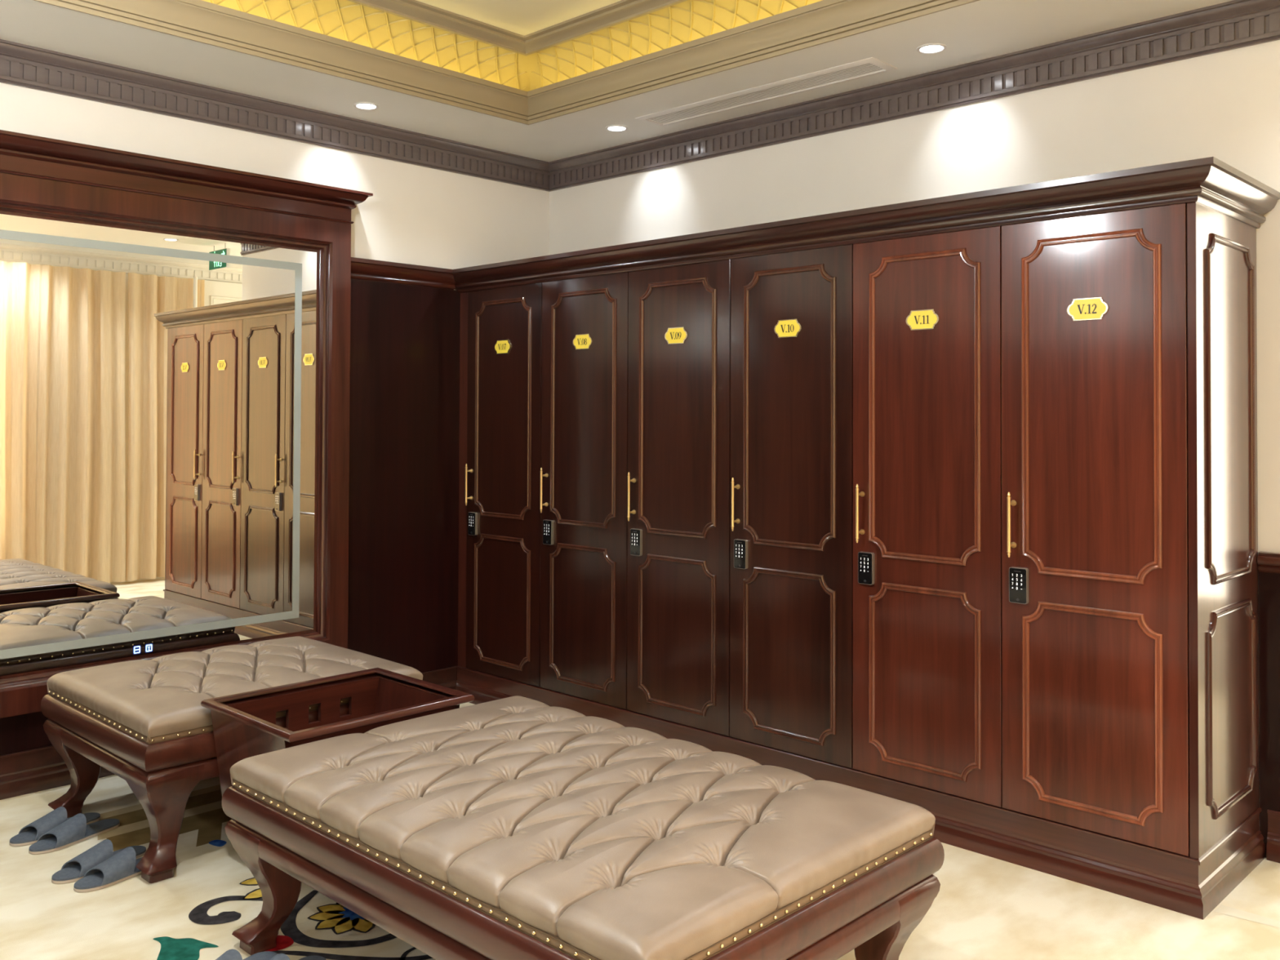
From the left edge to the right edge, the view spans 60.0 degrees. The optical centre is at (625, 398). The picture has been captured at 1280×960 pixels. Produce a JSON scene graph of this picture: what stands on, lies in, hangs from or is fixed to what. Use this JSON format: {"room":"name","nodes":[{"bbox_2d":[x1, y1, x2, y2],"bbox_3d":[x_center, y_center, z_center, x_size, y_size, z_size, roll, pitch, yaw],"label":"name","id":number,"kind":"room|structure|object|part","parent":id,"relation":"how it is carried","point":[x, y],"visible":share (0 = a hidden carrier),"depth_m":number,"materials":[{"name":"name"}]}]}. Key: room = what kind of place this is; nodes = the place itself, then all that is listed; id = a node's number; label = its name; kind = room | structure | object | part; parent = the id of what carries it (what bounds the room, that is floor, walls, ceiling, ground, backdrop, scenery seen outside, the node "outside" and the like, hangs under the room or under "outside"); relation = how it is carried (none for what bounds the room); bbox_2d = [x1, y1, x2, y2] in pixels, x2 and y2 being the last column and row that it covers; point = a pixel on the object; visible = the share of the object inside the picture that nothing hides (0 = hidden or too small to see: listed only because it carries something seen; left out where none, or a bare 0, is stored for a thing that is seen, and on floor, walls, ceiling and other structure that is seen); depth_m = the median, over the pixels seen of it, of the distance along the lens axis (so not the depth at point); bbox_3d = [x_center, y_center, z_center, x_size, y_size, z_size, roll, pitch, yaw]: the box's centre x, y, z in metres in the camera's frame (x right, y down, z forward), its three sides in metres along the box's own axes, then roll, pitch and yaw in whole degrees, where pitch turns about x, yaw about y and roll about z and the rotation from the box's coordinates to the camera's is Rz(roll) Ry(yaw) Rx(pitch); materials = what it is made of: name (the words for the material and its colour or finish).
{"room":"changing room","nodes":[
{"label":"changing room","id":0,"kind":"room"},
{"bbox_2d":[0,82,549,289],"bbox_3d":[-1.889,-0.209,5.089,0.120,3.600,9.400,-1,-1,44],"label":"wall","id":1,"kind":"structure","parent":0,"point":[415,215],"depth_m":5.61,"materials":[{"name":"beige paint"}]},
{"bbox_2d":[0,129,373,718],"bbox_3d":[-2.031,0.114,4.727,0.144,2.276,2.102,-1,-1,44],"label":"wall mirror","id":2,"kind":"object","parent":1,"relation":"attached to","point":[175,335],"visible":1,"depth_m":4.83,"materials":[{"name":"brown wood"}]},
{"bbox_2d":[0,213,316,675],"bbox_3d":[-2.081,0.190,4.774,0.004,1.870,1.698,-1,-1,44],"label":"mirror glass","id":3,"kind":"object","parent":2,"relation":"attached to","point":[158,385],"depth_m":4.80,"materials":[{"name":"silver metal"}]},
{"bbox_3d":[-2.026,-0.948,4.745,0.144,0.152,2.102,-1,-1,44],"label":"cornice","id":4,"kind":"part","parent":2,"relation":"part of","materials":[{"name":"brown wood"}]},
{"bbox_2d":[0,666,456,799],"bbox_3d":[-2.975,1.482,3.834,0.024,0.169,5.936,-1,-1,44],"label":"baseboard","id":5,"kind":"structure","parent":1,"relation":"attached to","point":[40,769],"depth_m":4.46,"materials":[{"name":"brown wood"}]},
{"bbox_2d":[0,279,460,755],"bbox_3d":[-2.757,0.473,4.092,0.016,2.196,6.580,-1,-1,44],"label":"wall panel","id":6,"kind":"object","parent":1,"relation":"attached to","point":[404,393],"depth_m":5.73,"materials":[{"name":"brown wood"}]},
{"bbox_2d":[351,257,455,289],"bbox_3d":[-2.976,-0.676,3.859,0.062,0.116,5.907,-1,-1,44],"label":"trim","id":7,"kind":"structure","parent":1,"relation":"attached to","point":[365,269],"depth_m":5.71,"materials":[{"name":"brown wood"}]},
{"bbox_2d":[0,0,1279,191],"bbox_3d":[-1.377,-1.357,2.799,3.830,0.155,6.600,-1,-1,44],"label":"trim","id":8,"kind":"structure","parent":1,"relation":"attached to","point":[1235,24],"depth_m":4.88,"materials":[{"name":"brown wood"}]},
{"bbox_2d":[0,0,1233,161],"bbox_3d":[0.112,-1.613,3.169,5.450,0.381,9.200,-1,-1,44],"label":"ceiling","id":9,"kind":"structure","parent":0,"point":[524,45],"depth_m":4.89,"materials":[{"name":"paint"}]},
{"bbox_2d":[353,102,378,110],"bbox_3d":[-1.232,-1.389,5.263,0.116,0.006,0.116,-1,-1,44],"label":"recessed light","id":10,"kind":"object","parent":9,"relation":"in","point":[362,105],"visible":1,"depth_m":5.26,"materials":[{"name":"white"}]},
{"bbox_2d":[33,0,979,124],"bbox_3d":[-1.111,-1.508,2.550,3.440,0.151,5.310,-1,-1,44],"label":"trim","id":11,"kind":"structure","parent":9,"relation":"attached to","point":[824,21],"depth_m":4.66,"materials":[{"name":"beige"}]},
{"bbox_2d":[605,124,627,131],"bbox_3d":[-0.044,-1.378,5.651,0.116,0.006,0.116,-1,-1,44],"label":"recessed light","id":12,"kind":"object","parent":9,"relation":"in","point":[613,127],"visible":1,"depth_m":5.64,"materials":[{"name":"white"}]},
{"bbox_2d":[635,57,897,126],"bbox_3d":[0.599,-1.384,5.064,1.340,0.009,0.200,-1,-1,44],"label":"ceiling vent","id":13,"kind":"object","parent":9,"relation":"in","point":[870,66],"visible":1,"depth_m":4.99,"materials":[{"name":"white paint"}]},
{"bbox_2d":[916,43,946,53],"bbox_3d":[1.220,-1.394,4.412,0.116,0.006,0.116,-1,-1,44],"label":"recessed light","id":14,"kind":"object","parent":9,"relation":"in","point":[931,48],"visible":1,"depth_m":4.41,"materials":[{"name":"white"}]},
{"bbox_2d":[0,702,1279,959],"bbox_3d":[0.099,1.590,3.116,5.650,0.053,9.400,-1,-1,44],"label":"floor","id":15,"kind":"structure","parent":0,"point":[984,907],"depth_m":3.38,"materials":[{"name":"beige stone"}]},
{"bbox_2d":[8,806,100,846],"bbox_3d":[-2.069,1.531,4.026,0.111,0.079,0.333,0,-1,31],"label":"slipper","id":16,"kind":"object","parent":15,"relation":"on","point":[31,833],"visible":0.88,"depth_m":3.97,"materials":[{"name":"grey fabric"}]},
{"bbox_2d":[28,813,119,853],"bbox_3d":[-1.966,1.531,3.960,0.111,0.079,0.336,0,-1,30],"label":"slipper","id":17,"kind":"object","parent":15,"relation":"on","point":[75,829],"visible":1,"depth_m":3.91,"materials":[{"name":"grey fabric"}]},
{"bbox_2d":[51,839,146,884],"bbox_3d":[-1.760,1.527,3.712,0.111,0.079,0.325,0,-1,33],"label":"slipper","id":18,"kind":"object","parent":15,"relation":"on","point":[75,868],"visible":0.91,"depth_m":3.66,"materials":[{"name":"grey fabric"}]},
{"bbox_2d":[73,846,142,892],"bbox_3d":[-1.655,1.527,3.649,0.111,0.079,0.325,0,-1,34],"label":"slipper","id":19,"kind":"object","parent":15,"relation":"on","point":[122,866],"visible":0.84,"depth_m":3.59,"materials":[{"name":"grey fabric"}]},
{"bbox_2d":[40,635,422,883],"bbox_3d":[-1.492,1.292,4.253,0.956,0.570,1.096,-1,-1,44],"label":"tufted bench","id":20,"kind":"object","parent":15,"relation":"on","point":[145,722],"visible":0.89,"depth_m":3.91,"materials":[{"name":"beige leather"}]},
{"bbox_3d":[-2.065,1.392,4.194,0.201,0.364,0.201,-1,-1,44],"label":"leg","id":21,"kind":"part","parent":20,"relation":"part of","materials":[{"name":"brown wood"}]},
{"bbox_3d":[-1.534,1.385,3.676,0.201,0.364,0.201,-1,-1,44],"label":"leg","id":22,"kind":"part","parent":20,"relation":"part of","materials":[{"name":"brown wood"}]},
{"bbox_3d":[-1.491,1.168,4.255,0.956,0.090,1.096,-1,-1,44],"label":"rail","id":23,"kind":"part","parent":20,"relation":"part of","materials":[{"name":"brown wood"}]},
{"bbox_3d":[-1.491,1.113,4.256,0.922,0.022,1.062,-1,-1,44],"label":"nailhead trim","id":24,"kind":"part","parent":20,"relation":"part of","materials":[{"name":"gold metal"}]},
{"bbox_2d":[46,635,422,742],"bbox_3d":[-1.490,1.062,4.257,0.925,0.110,1.065,-1,-1,44],"label":"cushion","id":25,"kind":"object","parent":20,"relation":"on","point":[159,699],"depth_m":4.03,"materials":[{"name":"beige leather"}]},
{"bbox_2d":[200,667,474,796],"bbox_3d":[-0.964,1.179,3.728,0.586,0.347,0.690,-1,-1,44],"label":"wooden bin","id":26,"kind":"object","parent":20,"relation":"attached to","point":[244,725],"visible":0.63,"depth_m":3.79,"materials":[{"name":"brown wood"}]},
{"bbox_3d":[-1.179,1.186,3.521,0.488,0.325,0.065,-1,-1,44],"label":"panel","id":27,"kind":"part","parent":26,"relation":"part of","materials":[{"name":"brown wood"}]},
{"bbox_3d":[-0.764,1.194,3.947,0.488,0.325,0.065,-1,-1,44],"label":"panel","id":28,"kind":"part","parent":26,"relation":"part of","materials":[{"name":"brown wood"}]},
{"bbox_2d":[215,949,277,959],"bbox_3d":[-1.060,1.517,2.948,0.111,0.079,0.331,0,-1,29],"label":"slipper","id":29,"kind":"object","parent":15,"relation":"on","point":[231,954],"visible":0.87,"depth_m":2.98,"materials":[{"name":"grey fabric"}]},
{"bbox_2d":[270,953,325,959],"bbox_3d":[-0.922,1.518,2.925,0.111,0.079,0.331,0,-1,29],"label":"slipper","id":30,"kind":"object","parent":15,"relation":"on","point":[280,956],"visible":1,"depth_m":2.96,"materials":[{"name":"grey fabric"}]},
{"bbox_2d":[457,282,542,686],"bbox_3d":[-0.447,0.429,5.969,0.672,2.027,0.702,-1,-1,44],"label":"locker","id":31,"kind":"object","parent":15,"relation":"on","point":[500,329],"visible":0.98,"depth_m":5.73,"materials":[{"name":"brown wood"}]},
{"bbox_3d":[-0.834,0.457,5.885,0.021,0.224,0.042,-1,-1,44],"label":"handle","id":32,"kind":"part","parent":31,"relation":"part of","materials":[{"name":"gold metal"}]},
{"bbox_3d":[-0.641,1.042,5.708,0.450,0.667,0.010,-1,-1,44],"label":"panel moulding","id":33,"kind":"part","parent":31,"relation":"part of","materials":[{"name":"brown wood"}]},
{"bbox_3d":[-0.635,-0.268,5.732,0.133,0.072,0.006,-1,-1,44],"label":"number plate","id":34,"kind":"part","parent":31,"relation":"part of","materials":[{"name":"gold metal"}]},
{"bbox_3d":[-0.637,0.051,5.725,0.450,1.130,0.010,-1,-1,44],"label":"panel moulding","id":35,"kind":"part","parent":31,"relation":"part of","materials":[{"name":"brown wood"}]},
{"bbox_2d":[221,695,944,959],"bbox_3d":[-0.174,1.277,2.976,1.656,0.570,1.106,-1,-1,44],"label":"tufted bench","id":36,"kind":"object","parent":15,"relation":"on","point":[517,827],"visible":1,"depth_m":2.65,"materials":[{"name":"beige leather"}]},
{"bbox_3d":[-1.002,1.379,3.158,0.201,0.364,0.201,-1,-1,44],"label":"leg","id":37,"kind":"part","parent":36,"relation":"part of","materials":[{"name":"brown wood"}]},
{"bbox_3d":[-0.173,1.097,2.979,1.622,0.022,1.072,-1,-1,44],"label":"nailhead trim","id":38,"kind":"part","parent":36,"relation":"part of","materials":[{"name":"gold metal"}]},
{"bbox_3d":[-0.173,1.152,2.978,1.656,0.090,1.106,-1,-1,44],"label":"rail","id":39,"kind":"part","parent":36,"relation":"part of","materials":[{"name":"brown wood"}]},
{"bbox_3d":[0.654,1.380,2.791,0.201,0.364,0.201,-1,-1,44],"label":"leg","id":40,"kind":"part","parent":36,"relation":"part of","materials":[{"name":"brown wood"}]},
{"bbox_2d":[539,271,628,709],"bbox_3d":[0.009,0.423,5.525,0.599,2.027,0.702,-1,-1,44],"label":"locker","id":41,"kind":"object","parent":15,"relation":"on","point":[584,508],"visible":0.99,"depth_m":5.29,"materials":[{"name":"brown wood"}]},
{"bbox_3d":[-0.404,0.451,5.466,0.021,0.224,0.042,-1,-1,44],"label":"handle","id":42,"kind":"part","parent":41,"relation":"part of","materials":[{"name":"gold metal"}]},
{"bbox_3d":[-0.211,1.037,5.290,0.450,0.667,0.010,-1,-1,44],"label":"panel moulding","id":43,"kind":"part","parent":41,"relation":"part of","materials":[{"name":"brown wood"}]},
{"bbox_3d":[-0.206,-0.273,5.313,0.133,0.072,0.006,-1,-1,44],"label":"number plate","id":44,"kind":"part","parent":41,"relation":"part of","materials":[{"name":"gold metal"}]},
{"bbox_3d":[-0.207,0.045,5.306,0.450,1.130,0.010,-1,-1,44],"label":"panel moulding","id":45,"kind":"part","parent":41,"relation":"part of","materials":[{"name":"brown wood"}]},
{"bbox_2d":[626,259,730,736],"bbox_3d":[0.440,0.418,5.105,0.602,2.027,0.702,-1,-1,44],"label":"locker","id":46,"kind":"object","parent":15,"relation":"on","point":[679,364],"visible":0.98,"depth_m":4.87,"materials":[{"name":"brown wood"}]},
{"bbox_3d":[0.026,0.446,5.048,0.021,0.224,0.042,-1,-1,44],"label":"handle","id":47,"kind":"part","parent":46,"relation":"part of","materials":[{"name":"gold metal"}]},
{"bbox_3d":[0.224,-0.278,4.895,0.133,0.072,0.006,-1,-1,44],"label":"number plate","id":48,"kind":"part","parent":46,"relation":"part of","materials":[{"name":"gold metal"}]},
{"bbox_3d":[0.220,1.032,4.870,0.453,0.667,0.010,-1,-1,44],"label":"panel moulding","id":49,"kind":"part","parent":46,"relation":"part of","materials":[{"name":"brown wood"}]},
{"bbox_3d":[0.224,0.040,4.886,0.453,1.130,0.010,-1,-1,44],"label":"panel moulding","id":50,"kind":"part","parent":46,"relation":"part of","materials":[{"name":"brown wood"}]},
{"bbox_2d":[729,244,853,768],"bbox_3d":[0.871,0.413,4.685,0.601,2.027,0.702,-1,-1,44],"label":"locker","id":51,"kind":"object","parent":15,"relation":"on","point":[791,513],"visible":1,"depth_m":4.44,"materials":[{"name":"brown wood"}]},
{"bbox_3d":[0.458,0.441,4.627,0.021,0.224,0.042,-1,-1,44],"label":"handle","id":52,"kind":"part","parent":51,"relation":"part of","materials":[{"name":"gold metal"}]},
{"bbox_3d":[0.656,-0.283,4.474,0.133,0.072,0.006,-1,-1,44],"label":"number plate","id":53,"kind":"part","parent":51,"relation":"part of","materials":[{"name":"gold metal"}]},
{"bbox_3d":[0.651,1.026,4.450,0.452,0.667,0.010,-1,-1,44],"label":"panel moulding","id":54,"kind":"part","parent":51,"relation":"part of","materials":[{"name":"brown wood"}]},
{"bbox_3d":[0.655,0.035,4.466,0.452,1.130,0.010,-1,-1,44],"label":"panel moulding","id":55,"kind":"part","parent":51,"relation":"part of","materials":[{"name":"brown wood"}]},
{"bbox_2d":[456,666,1265,919],"bbox_3d":[0.646,1.514,4.889,3.725,0.169,0.663,-1,-1,44],"label":"plinth","id":56,"kind":"object","parent":15,"relation":"on","point":[1183,884],"visible":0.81,"depth_m":3.76,"materials":[{"name":"brown wood"}]},
{"bbox_2d":[853,226,1002,807],"bbox_3d":[1.302,0.408,4.266,0.599,2.027,0.702,-1,-1,44],"label":"locker","id":57,"kind":"object","parent":15,"relation":"on","point":[927,622],"visible":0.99,"depth_m":4.03,"materials":[{"name":"brown wood"}]},
{"bbox_3d":[0.889,0.436,4.207,0.021,0.224,0.042,-1,-1,44],"label":"handle","id":58,"kind":"part","parent":57,"relation":"part of","materials":[{"name":"gold metal"}]},
{"bbox_3d":[1.087,-0.289,4.054,0.133,0.072,0.006,-1,-1,44],"label":"number plate","id":59,"kind":"part","parent":57,"relation":"part of","materials":[{"name":"gold metal"}]},
{"bbox_3d":[1.082,1.021,4.030,0.450,0.667,0.010,-1,-1,44],"label":"panel moulding","id":60,"kind":"part","parent":57,"relation":"part of","materials":[{"name":"brown wood"}]},
{"bbox_3d":[1.086,0.030,4.047,0.450,1.130,0.010,-1,-1,44],"label":"panel moulding","id":61,"kind":"part","parent":57,"relation":"part of","materials":[{"name":"brown wood"}]},
{"bbox_2d":[1001,203,1190,856],"bbox_3d":[1.733,0.403,3.846,0.602,2.027,0.702,-1,-1,44],"label":"locker","id":62,"kind":"object","parent":15,"relation":"on","point":[1095,460],"visible":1,"depth_m":3.61,"materials":[{"name":"brown wood"}]},
{"bbox_3d":[1.319,0.430,3.788,0.021,0.224,0.042,-1,-1,44],"label":"handle","id":63,"kind":"part","parent":62,"relation":"part of","materials":[{"name":"gold metal"}]},
{"bbox_3d":[1.517,-0.294,3.635,0.133,0.072,0.006,-1,-1,44],"label":"number plate","id":64,"kind":"part","parent":62,"relation":"part of","materials":[{"name":"gold metal"}]},
{"bbox_3d":[1.516,0.025,3.627,0.453,1.130,0.010,-1,-1,44],"label":"panel moulding","id":65,"kind":"part","parent":62,"relation":"part of","materials":[{"name":"brown wood"}]},
{"bbox_3d":[1.513,1.016,3.611,0.453,0.667,0.010,-1,-1,44],"label":"panel moulding","id":66,"kind":"part","parent":62,"relation":"part of","materials":[{"name":"brown wood"}]},
{"bbox_2d":[1186,202,1259,859],"bbox_3d":[1.974,0.400,3.634,0.035,2.027,0.643,-1,-1,44],"label":"end panel","id":67,"kind":"object","parent":15,"relation":"on","point":[1224,620],"visible":1,"depth_m":3.57,"materials":[{"name":"brown wood"}]},
{"bbox_3d":[1.997,0.034,3.644,0.010,1.115,0.497,-1,-1,44],"label":"moulding","id":68,"kind":"part","parent":67,"relation":"part of","materials":[{"name":"brown wood"}]},
{"bbox_3d":[1.993,1.002,3.628,0.010,0.652,0.497,-1,-1,44],"label":"moulding","id":69,"kind":"part","parent":67,"relation":"part of","materials":[{"name":"brown wood"}]},
{"bbox_2d":[549,40,1279,766],"bbox_3d":[0.974,-0.196,5.198,3.830,3.600,0.150,-1,-1,44],"label":"wall","id":70,"kind":"structure","parent":0,"point":[1224,106],"depth_m":4.51,"materials":[{"name":"beige paint"}]},
{"bbox_2d":[453,156,1279,293],"bbox_3d":[0.654,-0.644,4.898,3.798,0.116,0.733,-1,-1,44],"label":"crown molding","id":71,"kind":"structure","parent":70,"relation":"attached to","point":[1211,183],"depth_m":4.00,"materials":[{"name":"brown wood"}]},
{"bbox_2d":[1257,551,1279,573],"bbox_3d":[2.241,0.567,3.819,0.101,0.069,0.034,-1,-1,44],"label":"trim","id":72,"kind":"structure","parent":70,"relation":"attached to","point":[1268,562],"depth_m":3.83,"materials":[{"name":"brown wood"}]},
{"bbox_2d":[1258,571,1279,857],"bbox_3d":[2.245,1.092,3.817,0.102,0.990,0.016,-1,-1,44],"label":"wainscoting","id":73,"kind":"structure","parent":70,"relation":"attached to","point":[1268,583],"depth_m":3.83,"materials":[{"name":"brown wood"}]},
{"bbox_2d":[1266,808,1279,862],"bbox_3d":[2.242,1.502,3.791,0.077,0.169,0.024,-1,-1,44],"label":"baseboard","id":74,"kind":"structure","parent":70,"relation":"attached to","point":[1273,816],"depth_m":3.80,"materials":[{"name":"brown wood"}]}
]}

